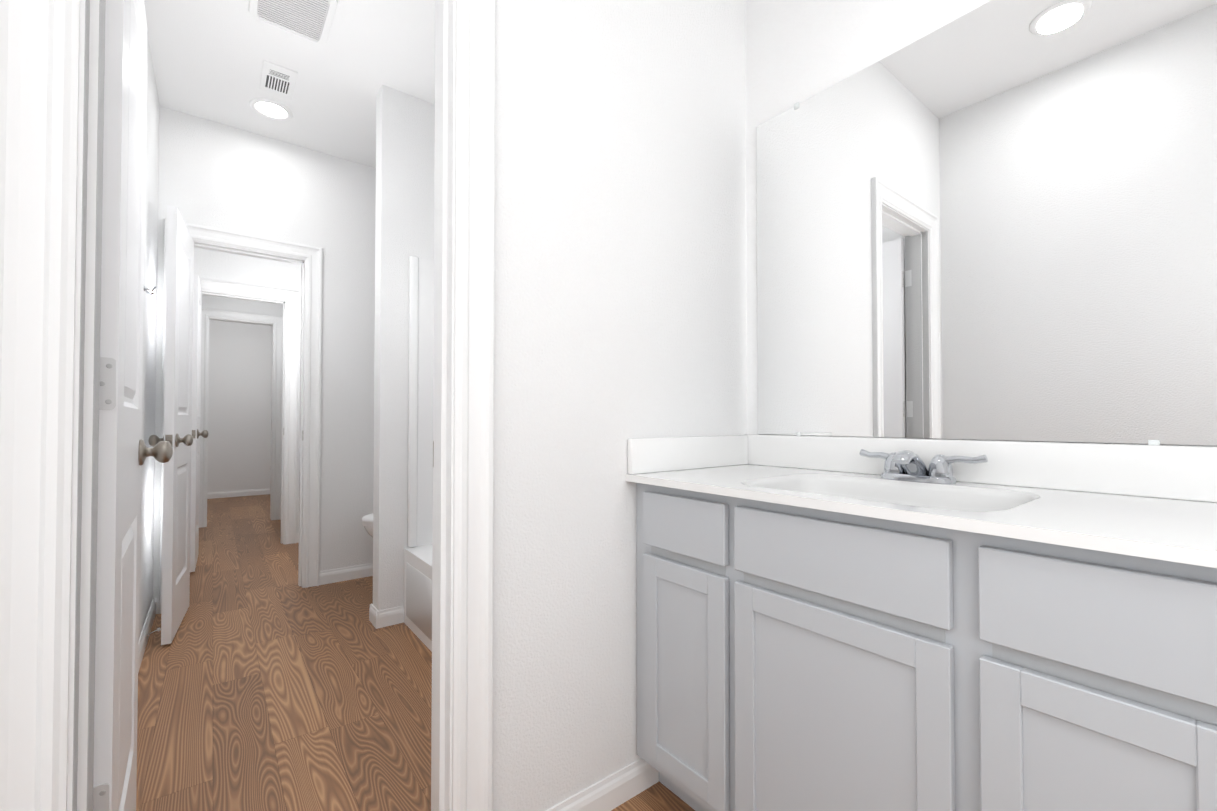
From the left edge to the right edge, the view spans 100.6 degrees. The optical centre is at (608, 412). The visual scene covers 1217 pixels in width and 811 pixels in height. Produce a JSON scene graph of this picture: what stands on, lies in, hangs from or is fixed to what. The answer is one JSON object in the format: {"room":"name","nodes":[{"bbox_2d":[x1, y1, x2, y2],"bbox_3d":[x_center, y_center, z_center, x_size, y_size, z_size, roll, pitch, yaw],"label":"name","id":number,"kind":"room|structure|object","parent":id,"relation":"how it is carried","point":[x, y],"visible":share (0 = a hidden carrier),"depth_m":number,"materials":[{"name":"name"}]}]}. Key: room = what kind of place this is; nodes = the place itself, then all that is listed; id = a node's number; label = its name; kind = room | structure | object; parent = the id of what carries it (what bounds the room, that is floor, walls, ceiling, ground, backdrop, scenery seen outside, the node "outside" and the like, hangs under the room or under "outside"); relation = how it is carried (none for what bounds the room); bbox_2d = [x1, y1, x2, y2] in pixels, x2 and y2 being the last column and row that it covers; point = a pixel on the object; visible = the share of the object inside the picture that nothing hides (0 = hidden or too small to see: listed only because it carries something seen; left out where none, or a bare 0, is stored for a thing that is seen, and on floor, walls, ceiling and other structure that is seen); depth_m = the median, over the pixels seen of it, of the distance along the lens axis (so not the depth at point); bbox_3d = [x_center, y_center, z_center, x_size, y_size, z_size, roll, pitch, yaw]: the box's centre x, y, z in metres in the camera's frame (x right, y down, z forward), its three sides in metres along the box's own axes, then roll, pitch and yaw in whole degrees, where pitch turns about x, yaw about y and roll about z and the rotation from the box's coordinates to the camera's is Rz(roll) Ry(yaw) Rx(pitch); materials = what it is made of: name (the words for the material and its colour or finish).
{"room":"bathroom","nodes":[
{"label":"bathroom","id":0,"kind":"room"},
{"bbox_2d":[139,34,159,637],"bbox_3d":[-1.335,-0.313,1.149,0.210,2.710,6.450,1,-1,-38],"label":"wall","id":1,"kind":"structure","parent":0,"point":[149,349],"depth_m":2.39,"materials":[{"name":"white paint"}]},
{"bbox_2d":[144,286,156,294],"bbox_3d":[-1.962,-0.522,2.160,0.045,0.043,0.031,1,-1,-38],"label":"hook","id":2,"kind":"object","parent":1,"relation":"attached to","point":[152,289],"visible":0.83,"depth_m":2.16,"materials":[{"name":"silver metal"}]},
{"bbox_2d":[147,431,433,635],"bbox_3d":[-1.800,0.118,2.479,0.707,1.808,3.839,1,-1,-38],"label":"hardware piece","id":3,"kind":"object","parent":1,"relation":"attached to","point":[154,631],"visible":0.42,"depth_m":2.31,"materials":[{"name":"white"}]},
{"bbox_2d":[138,488,658,810],"bbox_3d":[-1.454,1.035,3.315,4.000,0.082,9.800,1,-1,-38],"label":"baseboard","id":4,"kind":"structure","parent":1,"relation":"attached to","point":[621,786],"depth_m":1.41,"materials":[{"name":"white paint"}]},
{"bbox_2d":[207,320,271,492],"bbox_3d":[-4.813,-0.222,6.991,3.180,2.710,0.100,1,-1,-38],"label":"wall","id":5,"kind":"structure","parent":0,"point":[239,410],"depth_m":6.79,"materials":[{"name":"white paint"}]},
{"bbox_2d":[202,295,282,315],"bbox_3d":[-3.469,-0.249,5.260,3.400,2.710,0.115,1,-1,-38],"label":"wall","id":6,"kind":"structure","parent":0,"point":[233,304],"depth_m":5.04,"materials":[{"name":"white paint"}]},
{"bbox_2d":[199,308,282,527],"bbox_3d":[-3.688,0.052,5.069,0.695,2.102,0.137,1,-1,-38],"label":"trim","id":7,"kind":"structure","parent":6,"relation":"attached to","point":[273,321],"depth_m":5.15,"materials":[{"name":"white paint"}]},
{"bbox_2d":[194,248,300,532],"bbox_3d":[-2.371,-0.261,4.506,4.200,2.710,0.115,1,-1,-38],"label":"wall","id":8,"kind":"structure","parent":0,"point":[229,267],"depth_m":4.08,"materials":[{"name":"white paint"}]},
{"bbox_2d":[190,274,207,571],"bbox_3d":[-2.952,0.072,3.603,0.159,1.992,0.571,1,-1,-38],"label":"door","id":9,"kind":"structure","parent":8,"relation":"in","point":[196,432],"depth_m":3.40,"materials":[{"name":"white paint"}]},
{"bbox_2d":[199,278,298,543],"bbox_3d":[-2.947,0.036,4.051,0.757,2.102,0.159,1,-1,-38],"label":"trim","id":10,"kind":"structure","parent":8,"relation":"attached to","point":[288,299],"depth_m":4.20,"materials":[{"name":"white paint"}]},
{"bbox_2d":[153,106,375,597],"bbox_3d":[-1.165,-0.273,3.737,3.250,2.710,0.115,1,-1,-38],"label":"wall","id":11,"kind":"structure","parent":0,"point":[212,174],"depth_m":3.18,"materials":[{"name":"white paint"}]},
{"bbox_2d":[159,219,321,613],"bbox_3d":[-2.131,0.019,2.975,0.745,2.102,0.159,1,-1,-38],"label":"trim","id":12,"kind":"structure","parent":11,"relation":"attached to","point":[308,258],"depth_m":3.11,"materials":[{"name":"white paint"}]},
{"bbox_2d":[148,205,193,644],"bbox_3d":[-2.162,0.055,2.515,0.158,1.992,0.558,1,-1,-38],"label":"door","id":13,"kind":"structure","parent":12,"relation":"attached to","point":[178,436],"depth_m":2.37,"materials":[{"name":"white paint"}]},
{"bbox_2d":[144,0,434,167],"bbox_3d":[-1.690,-1.687,3.173,5.200,0.100,10.200,1,-1,-38],"label":"ceiling","id":14,"kind":"structure","parent":0,"point":[208,57],"depth_m":2.39,"materials":[{"name":"white paint"}]},
{"bbox_2d":[249,98,292,120],"bbox_3d":[-1.828,-1.639,2.740,0.196,0.009,0.196,1,-1,-38],"label":"recessed light","id":15,"kind":"object","parent":14,"relation":"in","point":[270,109],"visible":1,"depth_m":2.74,"materials":[{"name":"white plastic"}]},
{"bbox_2d":[259,60,297,99],"bbox_3d":[-1.639,-1.643,2.507,0.140,0.008,0.260,1,-1,-38],"label":"ceiling vent","id":16,"kind":"object","parent":14,"relation":"in","point":[278,80],"visible":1,"depth_m":2.50,"materials":[{"name":"white plastic"}]},
{"bbox_2d":[248,0,338,44],"bbox_3d":[-1.281,-1.644,2.050,0.284,0.020,0.340,1,-1,-38],"label":"ceiling vent","id":17,"kind":"object","parent":14,"relation":"in","point":[313,19],"visible":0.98,"depth_m":2.08,"materials":[{"name":"white plastic"}]},
{"bbox_2d":[373,85,434,610],"bbox_3d":[-0.836,-0.287,2.826,0.856,2.710,0.115,1,-1,-38],"label":"wall","id":18,"kind":"structure","parent":0,"point":[405,164],"depth_m":2.57,"materials":[{"name":"white paint"}]},
{"bbox_2d":[136,494,694,810],"bbox_3d":[-1.690,1.123,3.129,5.200,0.100,10.200,1,-1,-38],"label":"floor","id":19,"kind":"structure","parent":0,"point":[266,682],"depth_m":1.87,"materials":[{"name":"wood"}]},
{"bbox_2d":[362,513,372,536],"bbox_3d":[-1.152,0.687,3.252,0.798,0.775,0.470,1,-1,-38],"label":"toilet","id":20,"kind":"object","parent":19,"relation":"on","point":[367,520],"visible":0.04,"depth_m":2.99,"materials":[{"name":"white ceramic"}]},
{"bbox_2d":[403,256,433,651],"bbox_3d":[-0.294,0.124,2.218,0.740,1.869,1.495,1,-1,-38],"label":"bathtub","id":21,"kind":"object","parent":19,"relation":"on","point":[417,590],"visible":0.02,"depth_m":2.59,"materials":[{"name":"white plastic"}]},
{"bbox_2d":[626,434,1216,810],"bbox_3d":[0.839,0.548,0.805,0.539,0.976,1.879,1,-1,-38],"label":"bathroom vanity","id":22,"kind":"object","parent":19,"relation":"on","point":[826,623],"visible":1,"depth_m":0.90,"materials":[{"name":"grey wood"}]},
{"bbox_2d":[493,0,746,810],"bbox_3d":[-0.181,-0.311,1.289,1.960,2.710,0.115,1,-1,-38],"label":"wall","id":23,"kind":"structure","parent":0,"point":[620,316],"depth_m":1.32,"materials":[{"name":"white paint"}]},
{"bbox_2d":[0,0,495,810],"bbox_3d":[-0.587,-0.026,0.952,0.740,2.130,0.137,1,-1,-38],"label":"trim","id":24,"kind":"structure","parent":23,"relation":"attached to","point":[52,62],"depth_m":0.75,"materials":[{"name":"white paint"}]},
{"bbox_2d":[93,0,172,810],"bbox_3d":[-1.026,0.019,1.054,0.159,2.018,0.570,1,-1,-38],"label":"door","id":25,"kind":"structure","parent":24,"relation":"attached to","point":[124,452],"depth_m":0.90,"materials":[{"name":"white paint"}]},
{"bbox_2d":[745,0,1216,446],"bbox_3d":[1.238,-0.318,0.847,0.120,2.710,2.561,1,-1,-38],"label":"wall","id":26,"kind":"structure","parent":0,"point":[799,51],"depth_m":1.57,"materials":[{"name":"white paint"}]},
{"bbox_2d":[757,0,1216,445],"bbox_3d":[1.052,-0.455,0.981,0.010,1.040,1.798,1,-1,-38],"label":"mirror","id":27,"kind":"object","parent":26,"relation":"attached to","point":[993,220],"visible":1,"depth_m":1.16,"materials":[{"name":"clear glass"}]}
]}

